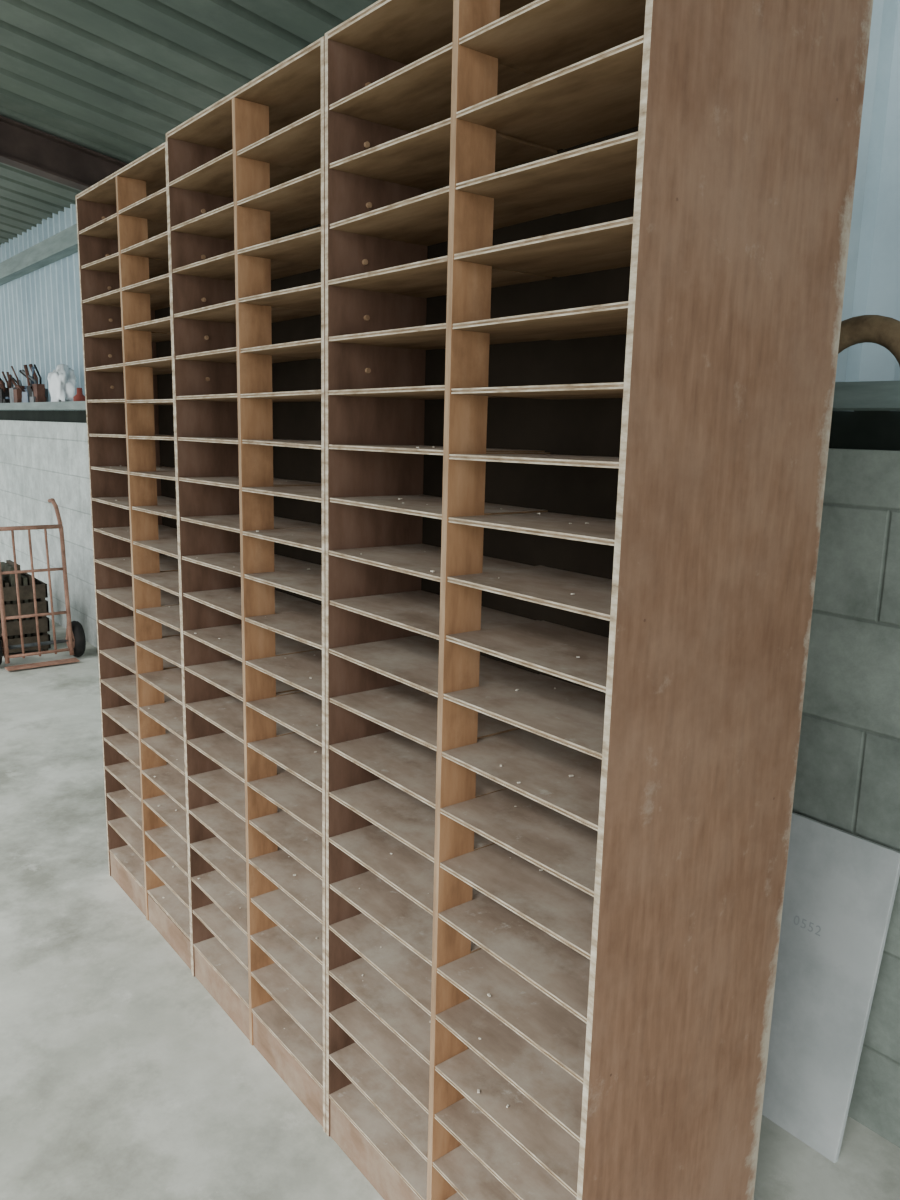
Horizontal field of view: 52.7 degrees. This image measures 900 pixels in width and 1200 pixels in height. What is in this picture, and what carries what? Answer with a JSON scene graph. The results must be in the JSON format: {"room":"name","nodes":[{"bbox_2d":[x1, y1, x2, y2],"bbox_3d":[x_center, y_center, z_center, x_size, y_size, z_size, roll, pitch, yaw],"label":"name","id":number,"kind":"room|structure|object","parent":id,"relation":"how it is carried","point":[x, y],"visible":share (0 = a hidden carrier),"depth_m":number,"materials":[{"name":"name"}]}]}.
{"room":"warehouse","nodes":[
{"label":"warehouse","id":0,"kind":"room"},
{"bbox_2d":[0,0,377,247],"bbox_3d":[-3.248,-2.606,3.748,4.530,0.816,19.000,-7,14,-38],"label":"ceiling","id":1,"kind":"structure","parent":0,"point":[111,78],"depth_m":3.90,"materials":[{"name":"green metal"}]},
{"bbox_2d":[0,115,127,190],"bbox_3d":[-3.445,-2.521,3.867,4.150,0.922,0.110,-7,14,-38],"label":"roof beam","id":2,"kind":"structure","parent":1,"relation":"attached to","point":[24,147],"depth_m":4.92,"materials":[{"name":"brown metal"}]},
{"bbox_2d":[0,618,899,1199],"bbox_3d":[-6.673,1.537,-0.107,15.230,0.100,26.000,-7,14,-38],"label":"floor","id":3,"kind":"structure","parent":0,"point":[122,1077],"depth_m":2.35,"materials":[{"name":"concrete"}]},
{"bbox_2d":[0,560,50,653],"bbox_3d":[-3.091,0.043,6.323,0.460,0.619,0.390,-7,14,-38],"label":"crate","id":4,"kind":"object","parent":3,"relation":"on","point":[24,579],"visible":0.77,"depth_m":6.25,"materials":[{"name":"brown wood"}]},
{"bbox_2d":[0,498,85,670],"bbox_3d":[-2.760,-0.116,5.988,0.592,1.074,0.417,-7,14,-38],"label":"hand truck","id":5,"kind":"object","parent":3,"relation":"on","point":[75,640],"visible":1,"depth_m":5.97,"materials":[{"name":"orange paint"}]},
{"bbox_2d":[75,142,191,972],"bbox_3d":[-0.764,-0.102,2.909,0.505,2.283,0.746,-7,14,-38],"label":"shelving unit","id":6,"kind":"object","parent":3,"relation":"on","point":[123,227],"visible":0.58,"depth_m":2.86,"materials":[{"name":"brown wood"}]},
{"bbox_2d":[166,36,325,1132],"bbox_3d":[-0.297,0.011,2.325,0.505,2.300,0.762,-7,14,-38],"label":"shelving unit","id":7,"kind":"object","parent":3,"relation":"on","point":[246,172],"visible":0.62,"depth_m":2.25,"materials":[{"name":"brown wood"}]},
{"bbox_2d":[325,0,872,1199],"bbox_3d":[0.181,0.134,1.733,0.505,2.303,0.774,-7,14,-38],"label":"shelving unit","id":8,"kind":"object","parent":3,"relation":"on","point":[586,260],"visible":1,"depth_m":1.51,"materials":[{"name":"brown wood"}]},
{"bbox_2d":[762,812,899,1162],"bbox_3d":[0.715,0.856,2.292,0.158,0.708,0.702,-7,14,-38],"label":"board","id":9,"kind":"object","parent":3,"relation":"on","point":[840,889],"visible":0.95,"depth_m":2.10,"materials":[{"name":"plastic"}]},
{"bbox_2d":[0,0,899,1147],"bbox_3d":[-1.983,-1.082,5.739,0.200,3.100,18.000,-7,14,-38],"label":"wall","id":10,"kind":"structure","parent":0,"point":[847,779],"depth_m":2.09,"materials":[{"name":"concrete"}]},
{"bbox_2d":[0,223,77,285],"bbox_3d":[-2.042,-2.260,5.446,0.095,0.120,18.000,-7,14,-38],"label":"trim","id":11,"kind":"structure","parent":10,"relation":"attached to","point":[63,244],"depth_m":6.47,"materials":[{"name":"grey metal"}]},
{"bbox_2d":[0,380,899,410],"bbox_3d":[-2.109,-1.200,5.613,0.190,0.052,18.000,-7,14,-38],"label":"trim","id":12,"kind":"structure","parent":10,"relation":"attached to","point":[862,395],"depth_m":1.84,"materials":[{"name":"grey metal"}]},
{"bbox_2d":[0,364,48,402],"bbox_3d":[-3.894,-1.797,7.760,0.143,0.331,3.048,-7,14,-38],"label":"tools","id":13,"kind":"object","parent":12,"relation":"on","point":[34,392],"visible":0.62,"depth_m":6.83,"materials":[{"name":"wood"}]},
{"bbox_2d":[47,364,75,401],"bbox_3d":[-2.653,-1.462,6.216,0.121,0.297,0.447,-7,14,-38],"label":"crumpled plastic bag","id":14,"kind":"object","parent":12,"relation":"on","point":[62,381],"visible":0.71,"depth_m":6.10,"materials":[{"name":"white plastic"}]},
{"bbox_2d":[73,388,84,400],"bbox_3d":[-2.414,-1.316,5.928,0.080,0.132,0.080,-7,14,-38],"label":"bottle","id":15,"kind":"object","parent":12,"relation":"on","point":[79,396],"visible":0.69,"depth_m":5.90,"materials":[{"name":"plastic"}]},
{"bbox_2d":[838,315,899,365],"bbox_3d":[0.866,-0.503,1.910,0.056,0.184,0.295,-7,14,-38],"label":"hoop","id":16,"kind":"object","parent":12,"relation":"on","point":[884,331],"visible":0.43,"depth_m":1.86}
]}

